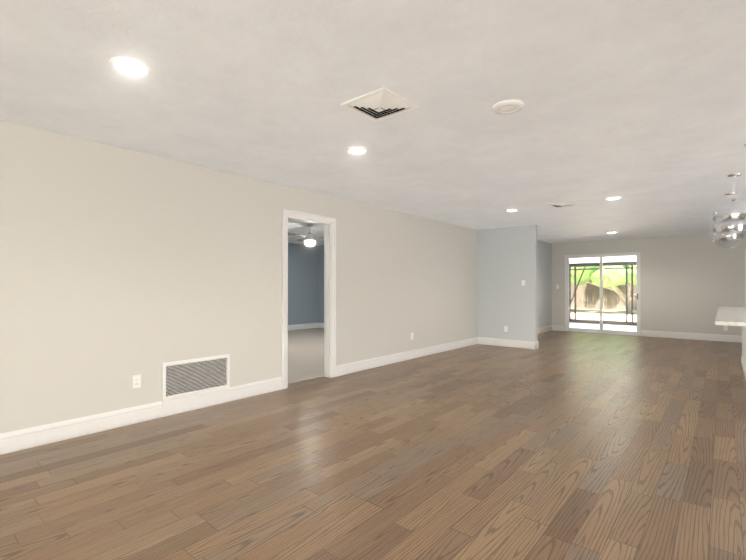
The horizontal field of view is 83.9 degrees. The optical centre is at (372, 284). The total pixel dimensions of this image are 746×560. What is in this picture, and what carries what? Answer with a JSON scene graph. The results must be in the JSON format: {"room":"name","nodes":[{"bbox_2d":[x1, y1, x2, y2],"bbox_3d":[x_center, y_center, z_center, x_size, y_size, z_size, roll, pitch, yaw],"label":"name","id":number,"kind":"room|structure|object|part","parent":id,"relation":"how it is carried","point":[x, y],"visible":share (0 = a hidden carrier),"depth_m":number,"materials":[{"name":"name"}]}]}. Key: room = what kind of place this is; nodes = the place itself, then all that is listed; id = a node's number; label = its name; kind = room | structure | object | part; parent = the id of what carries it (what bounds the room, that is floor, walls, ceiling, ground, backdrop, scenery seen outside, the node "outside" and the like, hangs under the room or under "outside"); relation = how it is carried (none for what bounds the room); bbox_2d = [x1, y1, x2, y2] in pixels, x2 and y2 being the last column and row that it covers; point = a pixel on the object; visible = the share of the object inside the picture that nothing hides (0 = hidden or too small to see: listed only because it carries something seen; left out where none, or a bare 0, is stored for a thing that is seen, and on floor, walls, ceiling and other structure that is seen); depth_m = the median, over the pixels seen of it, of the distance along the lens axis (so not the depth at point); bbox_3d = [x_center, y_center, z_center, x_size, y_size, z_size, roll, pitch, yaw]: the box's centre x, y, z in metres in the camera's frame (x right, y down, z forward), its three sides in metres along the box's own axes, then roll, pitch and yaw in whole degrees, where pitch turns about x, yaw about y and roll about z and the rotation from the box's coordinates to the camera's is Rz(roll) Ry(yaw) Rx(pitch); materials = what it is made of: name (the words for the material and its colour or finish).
{"room":"empty living room","nodes":[
{"label":"empty living room","id":0,"kind":"room"},
{"bbox_2d":[0,120,476,433],"bbox_3d":[-1.313,0.026,4.892,0.120,2.480,11.220,0,0,40],"label":"wall","id":1,"kind":"structure","parent":0,"point":[120,267],"depth_m":3.96,"materials":[{"name":"grey paint"}]},
{"bbox_2d":[132,374,140,388],"bbox_3d":[-2.156,0.884,3.788,0.008,0.118,0.072,0,0,40],"label":"electrical outlet","id":2,"kind":"object","parent":1,"relation":"attached to","point":[136,381],"visible":1,"depth_m":3.78,"materials":[{"name":"white plastic"}]},
{"bbox_2d":[162,354,229,400],"bbox_3d":[-1.781,0.931,4.226,0.018,0.360,0.705,0,0,40],"label":"air vent","id":3,"kind":"object","parent":1,"relation":"in","point":[184,378],"visible":1,"depth_m":4.20,"materials":[{"name":"white metal"}]},
{"bbox_2d":[282,209,335,388],"bbox_3d":[-0.862,0.174,5.427,0.166,2.190,0.910,0,0,40],"label":"door frame","id":4,"kind":"structure","parent":1,"relation":"attached to","point":[329,354],"depth_m":5.67,"materials":[{"name":"white paint"}]},
{"bbox_2d":[0,325,741,454],"bbox_3d":[2.981,1.184,3.804,7.840,0.152,15.100,0,0,40],"label":"baseboard","id":5,"kind":"structure","parent":1,"relation":"attached to","point":[21,439],"depth_m":4.25,"materials":[{"name":"white paint"}]},
{"bbox_2d":[288,328,323,384],"bbox_3d":[-1.713,1.305,8.492,5.140,0.062,6.220,0,0,40],"label":"floor","id":6,"kind":"structure","parent":0,"point":[305,354],"depth_m":7.54,"materials":[{"name":"beige carpet"}]},
{"bbox_2d":[288,323,317,330],"bbox_3d":[-3.671,1.207,10.143,0.017,0.152,6.220,0,0,40],"label":"baseboard","id":7,"kind":"structure","parent":6,"relation":"on","point":[305,326],"depth_m":12.06,"materials":[{"name":"white paint"}]},
{"bbox_2d":[288,243,323,324],"bbox_3d":[0.251,0.037,6.844,0.004,2.480,6.460,0,0,40],"label":"wall","id":8,"kind":"structure","parent":0,"point":[305,284],"depth_m":5.47,"materials":[{"name":"blue paint"}]},
{"bbox_2d":[318,323,323,327],"bbox_3d":[0.298,1.211,10.855,5.110,0.152,0.017,0,0,40],"label":"baseboard","id":9,"kind":"structure","parent":8,"relation":"attached to","point":[320,325],"depth_m":12.41,"materials":[{"name":"white paint"}]},
{"bbox_2d":[0,330,745,559],"bbox_3d":[2.983,1.286,3.900,7.960,0.050,15.250,0,0,40],"label":"floor","id":10,"kind":"structure","parent":0,"point":[563,445],"depth_m":2.83,"materials":[{"name":"brown wood"}]},
{"bbox_2d":[741,326,745,379],"bbox_3d":[5.012,0.830,5.154,0.970,0.875,3.912,0,0,40],"label":"kitchen island","id":11,"kind":"object","parent":10,"relation":"on","point":[743,357],"depth_m":6.17,"materials":[{"name":"white"}]},
{"bbox_2d":[715,306,745,325],"bbox_3d":[4.998,0.375,5.163,1.100,0.035,4.030,0,0,40],"label":"island countertop","id":12,"kind":"structure","parent":11,"relation":"on","point":[729,316],"depth_m":4.63,"materials":[{"name":"white stone"}]},
{"bbox_2d":[0,0,745,245],"bbox_3d":[1.018,-1.260,5.570,13.100,0.100,15.250,0,0,40],"label":"ceiling","id":13,"kind":"structure","parent":0,"point":[638,107],"depth_m":2.72,"materials":[{"name":"paint"}]},
{"bbox_2d":[109,57,151,76],"bbox_3d":[-1.364,-1.222,2.340,0.208,0.011,0.208,0,0,40],"label":"recessed light","id":14,"kind":"object","parent":13,"relation":"in","point":[130,67],"visible":1,"depth_m":2.32,"materials":[{"name":"white paint"}]},
{"bbox_2d":[288,224,323,246],"bbox_3d":[-1.361,-0.973,8.184,1.231,0.445,1.159,0,0,40],"label":"fan","id":15,"kind":"object","parent":13,"relation":"hanging from","point":[309,239],"visible":1,"depth_m":8.16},
{"bbox_2d":[346,147,367,154],"bbox_3d":[-0.145,-1.214,3.771,0.208,0.011,0.208,0,0,40],"label":"recessed light","id":16,"kind":"object","parent":13,"relation":"in","point":[356,150],"visible":0.98,"depth_m":3.75,"materials":[{"name":"white paint"}]},
{"bbox_2d":[341,87,416,121],"bbox_3d":[0.045,-1.208,2.833,0.370,0.034,0.370,0,0,40],"label":"ceiling vent","id":17,"kind":"object","parent":13,"relation":"in","point":[382,103],"visible":1,"depth_m":2.79,"materials":[{"name":"white metal"}]},
{"bbox_2d":[492,99,523,113],"bbox_3d":[0.928,-1.213,2.848,0.210,0.023,0.210,0,0,40],"label":"detector","id":18,"kind":"object","parent":13,"relation":"attached to","point":[510,106],"visible":1,"depth_m":2.81,"materials":[{"name":"white paint"}]},
{"bbox_2d":[505,209,517,211],"bbox_3d":[2.244,-1.198,6.714,0.208,0.011,0.208,0,0,40],"label":"recessed light","id":19,"kind":"object","parent":13,"relation":"in","point":[511,210],"visible":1,"depth_m":6.70,"materials":[{"name":"white paint"}]},
{"bbox_2d":[548,201,577,207],"bbox_3d":[2.847,-1.190,6.219,0.330,0.034,0.330,0,0,40],"label":"ceiling vent","id":20,"kind":"object","parent":13,"relation":"in","point":[563,204],"visible":1,"depth_m":6.16,"materials":[{"name":"white metal"}]},
{"bbox_2d":[605,196,621,199],"bbox_3d":[3.351,-1.203,5.794,0.208,0.011,0.208,0,0,40],"label":"recessed light","id":21,"kind":"object","parent":13,"relation":"in","point":[613,198],"visible":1,"depth_m":5.79,"materials":[{"name":"white paint"}]},
{"bbox_2d":[712,231,743,247],"bbox_3d":[5.488,-0.885,6.423,0.379,0.640,0.379,0,0,40],"label":"pendant light","id":22,"kind":"object","parent":13,"relation":"hanging from","point":[729,234],"visible":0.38,"depth_m":6.29,"materials":[{"name":"silver metal"}]},
{"bbox_2d":[712,173,745,232],"bbox_3d":[3.985,-0.895,4.578,0.379,0.640,0.379,0,0,40],"label":"pendant light","id":23,"kind":"object","parent":13,"relation":"hanging from","point":[733,207],"visible":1,"depth_m":4.50,"materials":[{"name":"silver metal"}]},
{"bbox_3d":[3.985,-0.765,4.577,0.379,0.378,0.379,0,0,40],"label":"lamp shade","id":24,"kind":"part","parent":23,"relation":"part of","materials":[{"name":"clear glass"}]},
{"bbox_2d":[712,192,745,241],"bbox_3d":[4.737,-0.890,5.501,0.379,0.640,0.379,0,0,40],"label":"pendant light","id":25,"kind":"object","parent":13,"relation":"hanging from","point":[727,225],"visible":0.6,"depth_m":5.39,"materials":[{"name":"silver metal"}]},
{"bbox_3d":[4.737,-0.760,5.500,0.379,0.378,0.379,0,0,40],"label":"lamp shade","id":26,"kind":"part","parent":25,"relation":"part of","materials":[{"name":"clear glass"}]},
{"bbox_2d":[477,225,537,341],"bbox_3d":[2.742,0.047,8.733,1.370,2.480,0.120,0,0,40],"label":"wall","id":27,"kind":"structure","parent":0,"point":[506,261],"depth_m":8.61,"materials":[{"name":"grey paint"}]},
{"bbox_2d":[537,240,551,327],"bbox_3d":[3.735,0.057,10.610,0.470,2.480,4.030,0,0,40],"label":"wall","id":28,"kind":"structure","parent":0,"point":[544,271],"depth_m":11.41,"materials":[{"name":"grey paint"}]},
{"bbox_2d":[552,231,745,335],"bbox_3d":[8.028,0.051,9.528,7.490,2.480,0.150,0,0,40],"label":"wall","id":29,"kind":"structure","parent":0,"point":[691,283],"depth_m":9.98,"materials":[{"name":"grey paint"}]},
{"bbox_2d":[565,252,640,335],"bbox_3d":[6.119,0.235,11.129,1.805,2.130,0.122,0,0,40],"label":"sliding door","id":30,"kind":"structure","parent":29,"relation":"attached to","point":[567,297],"depth_m":11.09,"materials":[{"name":"white metal"}]},
{"bbox_2d":[745,250,745,306],"bbox_3d":[8.737,-0.137,8.880,1.210,1.290,0.130,0,0,40],"label":"window","id":31,"kind":"structure","parent":29,"relation":"in","point":[745,278],"depth_m":9.24,"materials":[{"name":"white metal"}]},
{"label":"outside","id":32,"kind":"structure","parent":0,"visible":0},
{"bbox_2d":[569,322,636,331],"bbox_3d":[7.617,1.441,12.221,14.000,0.230,3.450,0,0,40],"label":"patio slab","id":33,"kind":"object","parent":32,"point":[605,326],"depth_m":13.21,"materials":[{"name":"concrete"}]},
{"bbox_2d":[569,256,636,325],"bbox_3d":[7.633,-0.009,12.248,14.000,2.670,3.500,0,0,40],"label":"frame","id":34,"kind":"object","parent":33,"relation":"on","point":[609,262],"depth_m":14.01,"materials":[{"name":"brown metal"}]},
{"bbox_2d":[571,297,636,321],"bbox_3d":[23.292,1.601,27.716,80.000,0.180,47.350,0,0,40],"label":"yard","id":35,"kind":"structure","parent":32,"point":[614,316],"depth_m":19.75,"materials":[{"name":"beige plant"}]},
{"bbox_2d":[571,281,636,310],"bbox_3d":[14.904,0.615,23.975,44.000,1.810,0.110,0,0,40],"label":"fence","id":36,"kind":"object","parent":35,"relation":"on","point":[607,303],"depth_m":25.02,"materials":[{"name":"beige wood"}]},
{"bbox_2d":[571,265,636,313],"bbox_3d":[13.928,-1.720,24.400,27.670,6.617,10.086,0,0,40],"label":"tree","id":37,"kind":"object","parent":35,"relation":"on","point":[587,275],"depth_m":20.61,"materials":[{"name":"green plant"}]}
]}

